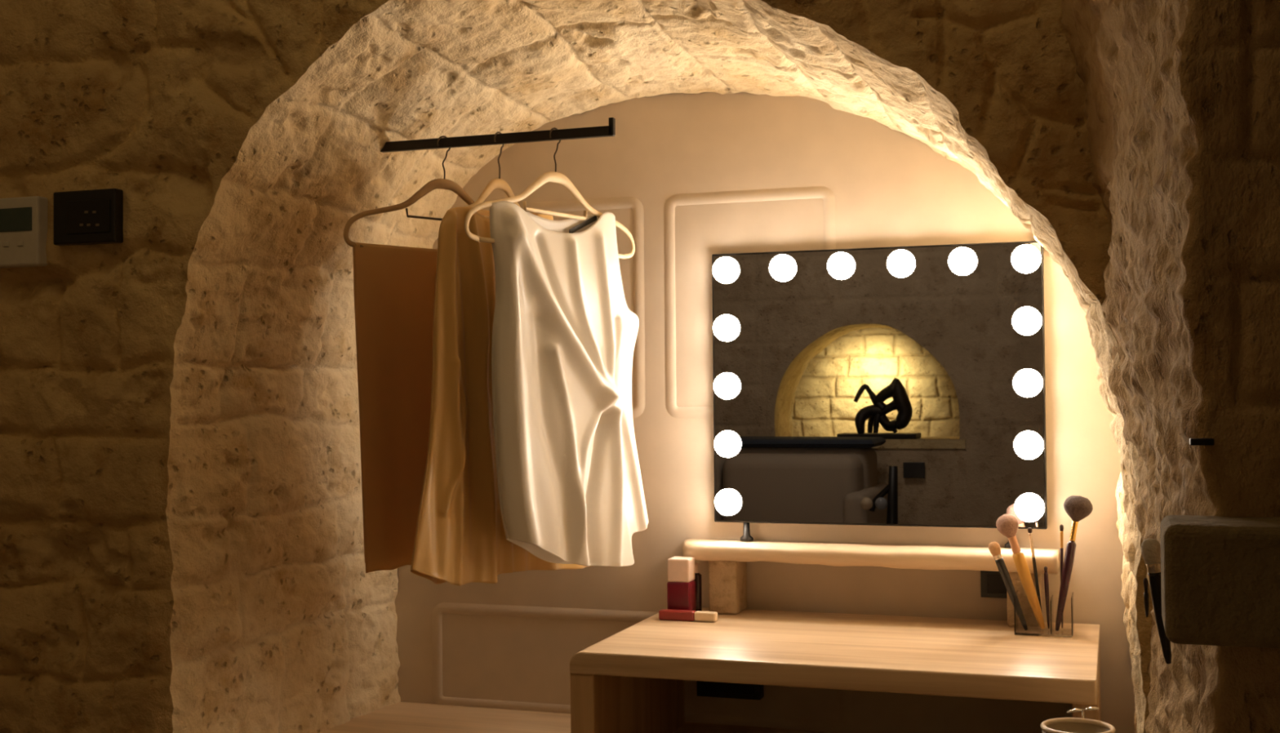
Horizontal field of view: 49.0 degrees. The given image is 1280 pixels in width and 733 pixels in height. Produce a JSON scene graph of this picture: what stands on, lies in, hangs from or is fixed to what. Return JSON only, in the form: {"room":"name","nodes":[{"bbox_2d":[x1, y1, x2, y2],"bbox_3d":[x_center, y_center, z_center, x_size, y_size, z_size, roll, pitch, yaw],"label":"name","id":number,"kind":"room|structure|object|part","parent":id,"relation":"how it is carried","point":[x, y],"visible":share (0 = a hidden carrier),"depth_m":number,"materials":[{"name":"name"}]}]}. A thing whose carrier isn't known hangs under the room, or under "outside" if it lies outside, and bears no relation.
{"room":"dressing room","nodes":[
{"label":"dressing room","id":0,"kind":"room"},
{"bbox_2d":[410,206,594,586],"bbox_3d":[-0.233,0.048,2.570,0.072,0.698,0.588,-1,-1,30],"label":"dress","id":1,"kind":"object","parent":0,"point":[460,538],"visible":0.48,"depth_m":2.42,"materials":[{"name":"brown fabric"}]},
{"bbox_2d":[0,0,1153,732],"bbox_3d":[-0.628,-0.467,2.316,3.359,2.425,0.070,-1,-1,19],"label":"wall","id":2,"kind":"structure","parent":0,"point":[155,102],"depth_m":2.38,"materials":[{"name":"stone"}]},
{"bbox_2d":[0,195,48,268],"bbox_3d":[-1.098,-0.233,2.443,0.144,0.119,0.028,-1,-1,19],"label":"thermostat","id":3,"kind":"object","parent":2,"relation":"attached to","point":[24,220],"visible":1,"depth_m":2.42,"materials":[{"name":"white plastic"}]},
{"bbox_2d":[53,188,123,245],"bbox_3d":[-0.942,-0.254,2.393,0.130,0.091,0.025,-1,-1,19],"label":"switch panel","id":4,"kind":"object","parent":2,"relation":"attached to","point":[95,216],"visible":1,"depth_m":2.38,"materials":[{"name":"black plastic"}]},
{"bbox_2d":[165,0,1146,732],"bbox_3d":[0.054,0.053,2.452,1.572,1.378,0.737,-1,-1,19],"label":"stone archway","id":5,"kind":"object","parent":2,"relation":"attached to","point":[278,623],"visible":0.88,"depth_m":2.53,"materials":[{"name":"stone"}]},
{"bbox_2d":[380,117,615,152],"bbox_3d":[-0.296,-0.416,2.567,0.530,0.040,0.024,-1,-1,19],"label":"rail","id":6,"kind":"object","parent":5,"relation":"attached to","point":[609,131],"visible":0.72,"depth_m":2.54,"materials":[{"name":"black metal"}]},
{"bbox_2d":[343,135,481,247],"bbox_3d":[-0.361,-0.315,2.588,0.011,0.222,0.435,-2,-2,45],"label":"clothes hanger","id":7,"kind":"object","parent":6,"relation":"hanging from","point":[442,184],"visible":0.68,"depth_m":2.55,"materials":[{"name":"plastic"}]},
{"bbox_2d":[352,242,437,573],"bbox_3d":[-0.364,0.076,2.573,0.035,0.582,0.380,-1,-1,43],"label":"garment","id":8,"kind":"object","parent":7,"relation":"hanging from","point":[394,286],"visible":0.41,"depth_m":2.49,"materials":[{"name":"brown fabric"}]},
{"bbox_2d":[466,131,519,218],"bbox_3d":[-0.255,-0.313,2.552,0.011,0.228,0.359,-1,-1,29],"label":"clothes hanger","id":9,"kind":"object","parent":6,"relation":"hanging from","point":[499,184],"visible":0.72,"depth_m":2.54,"materials":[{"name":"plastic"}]},
{"bbox_2d":[464,127,635,258],"bbox_3d":[-0.151,-0.318,2.517,0.011,0.222,0.470,-1,-1,37],"label":"clothes hanger","id":10,"kind":"object","parent":6,"relation":"hanging from","point":[550,176],"visible":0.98,"depth_m":2.50,"materials":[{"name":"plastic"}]},
{"bbox_2d":[489,200,648,566],"bbox_3d":[-0.108,0.041,2.538,0.103,0.662,0.438,-1,-1,36],"label":"white top","id":11,"kind":"object","parent":10,"relation":"hanging from","point":[565,331],"visible":1,"depth_m":2.48,"materials":[{"name":"white fabric"}]},
{"bbox_2d":[395,92,1134,732],"bbox_3d":[0.202,0.015,2.809,1.820,1.469,0.050,-1,-1,19],"label":"wall","id":12,"kind":"structure","parent":0,"point":[889,188],"depth_m":2.77,"materials":[{"name":"beige paint"}]},
{"bbox_2d":[481,196,644,418],"bbox_3d":[-0.172,-0.118,2.910,0.386,0.456,0.003,-1,-1,19],"label":"trim","id":13,"kind":"structure","parent":12,"relation":"attached to","point":[633,203],"depth_m":2.85,"materials":[{"name":"beige paint"}]},
{"bbox_2d":[431,602,852,732],"bbox_3d":[-0.018,0.607,2.846,0.902,0.226,0.003,-1,-1,19],"label":"trim","id":14,"kind":"structure","parent":12,"relation":"attached to","point":[844,726],"depth_m":2.90,"materials":[{"name":"beige paint"}]},
{"bbox_2d":[696,680,764,699],"bbox_3d":[0.177,0.623,2.764,0.129,0.055,0.032,-1,-1,19],"label":"power strip","id":15,"kind":"object","parent":12,"relation":"attached to","point":[710,689],"visible":0.49,"depth_m":2.75,"materials":[{"name":"black plastic"}]},
{"bbox_2d":[701,680,755,694],"bbox_3d":[0.172,0.622,2.750,0.109,0.035,0.002,-1,-1,19],"label":"socket","id":16,"kind":"object","parent":15,"relation":"attached to","point":[707,687],"depth_m":2.75,"materials":[{"name":"black plastic"}]},
{"bbox_2d":[663,186,835,418],"bbox_3d":[0.215,-0.123,2.779,0.354,0.456,0.003,-1,-1,19],"label":"trim","id":17,"kind":"structure","parent":12,"relation":"attached to","point":[825,193],"depth_m":2.82,"materials":[{"name":"beige paint"}]},
{"bbox_2d":[980,570,1007,598],"bbox_3d":[0.677,0.404,2.610,0.085,0.053,0.010,-1,-1,19],"label":"wall socket","id":18,"kind":"object","parent":12,"relation":"attached to","point":[992,584],"visible":0.42,"depth_m":2.61,"materials":[{"name":"black plastic"}]},
{"bbox_2d":[1061,0,1279,732],"bbox_3d":[0.915,-0.225,1.498,2.273,2.950,0.661,-1,-1,19],"label":"wall","id":19,"kind":"structure","parent":0,"point":[1181,110],"depth_m":1.30,"materials":[{"name":"stone"}]},
{"bbox_2d":[319,702,839,732],"bbox_3d":[0.054,0.730,2.465,1.700,0.050,0.735,-1,-1,19],"label":"sill","id":20,"kind":"structure","parent":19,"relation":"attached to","point":[400,717],"depth_m":2.81,"materials":[{"name":"brown wood"}]},
{"bbox_2d":[569,607,1101,732],"bbox_3d":[0.359,0.586,2.434,0.831,0.232,0.518,-1,-1,19],"label":"vanity desk","id":21,"kind":"object","parent":20,"relation":"on","point":[631,680],"visible":0.81,"depth_m":2.32,"materials":[{"name":"brown wood"}]},
{"bbox_3d":[-0.013,0.610,2.562,0.042,0.195,0.514,-1,-1,19],"label":"panel","id":22,"kind":"part","parent":21,"relation":"part of","materials":[{"name":"brown wood"}]},
{"bbox_2d":[666,556,695,610],"bbox_3d":[0.079,0.420,2.675,0.045,0.112,0.045,-1,-1,19],"label":"lipstick","id":23,"kind":"object","parent":21,"relation":"on","point":[681,585],"visible":0.76,"depth_m":2.66,"materials":[{"name":"red plastic"}]},
{"bbox_2d":[658,608,717,622],"bbox_3d":[0.090,0.466,2.625,0.111,0.018,0.020,-1,-1,19],"label":"lip gloss","id":24,"kind":"object","parent":21,"relation":"on","point":[664,614],"visible":1,"depth_m":2.62},
{"bbox_2d":[693,562,702,611],"bbox_3d":[0.108,0.428,2.718,0.022,0.097,0.022,-1,-1,19],"label":"nail polish","id":25,"kind":"object","parent":21,"relation":"on","point":[697,575],"visible":0.44,"depth_m":2.71,"materials":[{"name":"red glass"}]},
{"bbox_2d":[682,538,1059,626],"bbox_3d":[0.412,0.405,2.638,0.718,0.134,0.119,-1,-1,19],"label":"shelf","id":26,"kind":"object","parent":21,"relation":"on","point":[727,559],"visible":0.8,"depth_m":2.61,"materials":[{"name":"brown wood"}]},
{"bbox_2d":[711,240,1047,547],"bbox_3d":[0.442,0.055,2.670,0.631,0.565,0.048,-1,-1,19],"label":"vanity mirror","id":27,"kind":"object","parent":26,"relation":"on","point":[903,386],"visible":0.99,"depth_m":2.66,"materials":[{"name":"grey mirror"}]},
{"bbox_3d":[0.166,-0.190,2.755,0.053,0.053,0.024,-1,-1,19],"label":"bulb","id":28,"kind":"part","parent":27,"relation":"part of","materials":[{"name":"white glass"}]},
{"bbox_3d":[0.167,-0.076,2.752,0.053,0.053,0.024,-1,-1,19],"label":"bulb","id":29,"kind":"part","parent":27,"relation":"part of","materials":[{"name":"white glass"}]},
{"bbox_3d":[0.168,0.038,2.750,0.053,0.053,0.024,-1,-1,19],"label":"bulb","id":30,"kind":"part","parent":27,"relation":"part of","materials":[{"name":"white glass"}]},
{"bbox_3d":[0.169,0.152,2.748,0.053,0.053,0.024,-1,-1,19],"label":"bulb","id":31,"kind":"part","parent":27,"relation":"part of","materials":[{"name":"white glass"}]},
{"bbox_3d":[0.170,0.266,2.746,0.053,0.053,0.024,-1,-1,19],"label":"bulb","id":32,"kind":"part","parent":27,"relation":"part of","materials":[{"name":"white glass"}]},
{"bbox_3d":[0.274,-0.192,2.718,0.053,0.053,0.024,-1,-1,19],"label":"bulb","id":33,"kind":"part","parent":27,"relation":"part of","materials":[{"name":"white glass"}]},
{"bbox_3d":[0.382,-0.193,2.681,0.053,0.053,0.024,-1,-1,19],"label":"bulb","id":34,"kind":"part","parent":27,"relation":"part of","materials":[{"name":"white glass"}]},
{"bbox_3d":[0.490,-0.195,2.645,0.053,0.053,0.024,-1,-1,19],"label":"bulb","id":35,"kind":"part","parent":27,"relation":"part of","materials":[{"name":"white glass"}]},
{"bbox_3d":[0.599,-0.197,2.608,0.053,0.053,0.024,-1,-1,19],"label":"bulb","id":36,"kind":"part","parent":27,"relation":"part of","materials":[{"name":"white glass"}]},
{"bbox_3d":[0.707,-0.198,2.571,0.053,0.053,0.024,-1,-1,19],"label":"bulb","id":37,"kind":"part","parent":27,"relation":"part of","materials":[{"name":"white glass"}]},
{"bbox_3d":[0.708,-0.084,2.569,0.053,0.053,0.024,-1,-1,19],"label":"bulb","id":38,"kind":"part","parent":27,"relation":"part of","materials":[{"name":"white glass"}]},
{"bbox_3d":[0.709,0.030,2.567,0.053,0.053,0.024,-1,-1,19],"label":"bulb","id":39,"kind":"part","parent":27,"relation":"part of","materials":[{"name":"white glass"}]},
{"bbox_3d":[0.710,0.144,2.565,0.053,0.053,0.024,-1,-1,19],"label":"bulb","id":40,"kind":"part","parent":27,"relation":"part of","materials":[{"name":"white glass"}]},
{"bbox_3d":[0.711,0.258,2.563,0.053,0.053,0.024,-1,-1,19],"label":"bulb","id":41,"kind":"part","parent":27,"relation":"part of","materials":[{"name":"white glass"}]},
{"bbox_2d":[1013,590,1074,637],"bbox_3d":[0.710,0.433,2.463,0.097,0.068,0.077,-1,-1,19],"label":"brush holder","id":42,"kind":"object","parent":21,"relation":"on","point":[1052,615],"visible":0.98,"depth_m":2.43,"materials":[{"name":"clear glass"}]},
{"bbox_2d":[988,541,1017,605],"bbox_3d":[0.645,0.384,2.458,0.066,0.155,0.020,-1,-1,6],"label":"makeup brush","id":43,"kind":"object","parent":42,"relation":"in","point":[994,548],"visible":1,"depth_m":2.45,"materials":[{"name":"black wood"}]},
{"bbox_3d":[0.650,0.398,2.457,0.055,0.127,0.015,-1,-1,8],"label":"handle","id":44,"kind":"part","parent":43,"relation":"part of","materials":[{"name":"black wood"}]},
{"bbox_2d":[995,514,1037,596],"bbox_3d":[0.668,0.361,2.464,0.080,0.202,0.042,-1,-1,19],"label":"makeup brush","id":45,"kind":"object","parent":42,"relation":"in","point":[1007,525],"visible":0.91,"depth_m":2.46,"materials":[{"name":"wood"}]},
{"bbox_3d":[0.684,0.393,2.469,0.056,0.137,0.021,0,-1,-3],"label":"handle","id":46,"kind":"part","parent":45,"relation":"part of","materials":[{"name":"wood"}]},
{"bbox_2d":[1027,527,1039,596],"bbox_3d":[0.699,0.373,2.480,0.032,0.178,0.008,0,-1,-27],"label":"makeup brush","id":47,"kind":"object","parent":42,"relation":"in","point":[1029,529],"visible":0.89,"depth_m":2.48,"materials":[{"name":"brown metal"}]},
{"bbox_3d":[0.704,0.400,2.482,0.023,0.124,0.006,0,-1,-26],"label":"handle","id":48,"kind":"part","parent":47,"relation":"part of","materials":[{"name":"black wood"}]},
{"bbox_3d":[0.722,0.432,2.498,0.097,0.064,0.002,-1,-1,19],"label":"wall panel","id":49,"kind":"part","parent":42,"relation":"part of","materials":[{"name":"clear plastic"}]},
{"bbox_2d":[1044,566,1048,596],"bbox_3d":[0.715,0.406,2.467,0.009,0.110,0.009,-1,-1,19],"label":"makeup brush","id":50,"kind":"object","parent":42,"relation":"in","point":[1046,574],"visible":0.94,"depth_m":2.46,"materials":[{"name":"brown wood"}]},
{"bbox_2d":[1059,524,1063,582],"bbox_3d":[0.743,0.369,2.469,0.007,0.184,0.010,-1,-1,19],"label":"makeup brush","id":51,"kind":"object","parent":42,"relation":"in","point":[1061,526],"visible":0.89,"depth_m":2.47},
{"bbox_3d":[0.743,0.390,2.469,0.006,0.142,0.008,-1,-1,19],"label":"handle","id":52,"kind":"part","parent":51,"relation":"part of","materials":[{"name":"black wood"}]},
{"bbox_3d":[0.755,0.430,2.448,0.002,0.064,0.073,-1,-1,19],"label":"wall panel","id":53,"kind":"part","parent":42,"relation":"part of","materials":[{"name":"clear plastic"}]},
{"bbox_2d":[1058,495,1093,597],"bbox_3d":[0.759,0.343,2.442,0.049,0.236,0.059,1,-1,-44],"label":"makeup brush","id":54,"kind":"object","parent":42,"relation":"in","point":[1077,508],"visible":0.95,"depth_m":2.44,"materials":[{"name":"black wood"}]},
{"bbox_3d":[0.742,0.382,2.443,0.037,0.157,0.017,-1,-1,19],"label":"handle","id":55,"kind":"part","parent":54,"relation":"part of","materials":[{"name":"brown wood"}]},
{"bbox_3d":[0.770,0.600,2.416,0.042,0.195,0.288,-1,-1,19],"label":"panel","id":56,"kind":"part","parent":21,"relation":"part of","materials":[{"name":"brown wood"}]},
{"bbox_2d":[1040,706,1115,732],"bbox_3d":[0.617,0.589,1.975,0.101,0.202,0.106,-1,-1,19],"label":"storage jar","id":57,"kind":"object","parent":20,"relation":"on","point":[1059,725],"visible":1,"depth_m":2.01,"materials":[{"name":"beige ceramic"}]},
{"bbox_2d":[1143,577,1149,617],"bbox_3d":[0.542,0.247,1.502,0.005,0.043,0.005,-1,-1,19],"label":"wall socket","id":58,"kind":"object","parent":19,"relation":"attached to","point":[1146,598],"visible":1,"depth_m":1.50,"materials":[{"name":"black plastic"}]},
{"bbox_3d":[0.542,0.255,1.502,0.005,0.027,0.005,-1,-1,19],"label":"handle","id":59,"kind":"part","parent":58,"relation":"part of","materials":[{"name":"black plastic"}]},
{"bbox_2d":[1141,537,1171,663],"bbox_3d":[0.531,0.241,1.443,0.028,0.129,0.020,-1,-1,19],"label":"makeup brush","id":60,"kind":"object","parent":19,"relation":"hanging from","point":[1150,547],"visible":0.91,"depth_m":1.44,"materials":[{"name":"black plastic"}]},
{"bbox_3d":[0.534,0.258,1.441,0.022,0.094,0.014,-1,-1,19],"label":"handle","id":61,"kind":"part","parent":60,"relation":"part of","materials":[{"name":"black plastic"}]},
{"bbox_2d":[1189,438,1213,445],"bbox_3d":[0.513,0.069,1.282,0.020,0.006,0.020,-1,-1,19],"label":"peg","id":62,"kind":"object","parent":19,"relation":"attached to","point":[1193,442],"visible":1,"depth_m":1.27,"materials":[{"name":"black metal"}]},
{"bbox_2d":[1160,515,1279,648],"bbox_3d":[0.541,0.188,1.236,0.152,0.103,0.114,-1,-1,19],"label":"wall box","id":63,"kind":"object","parent":19,"relation":"attached to","point":[1220,575],"visible":1,"depth_m":1.19,"materials":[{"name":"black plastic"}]}
]}

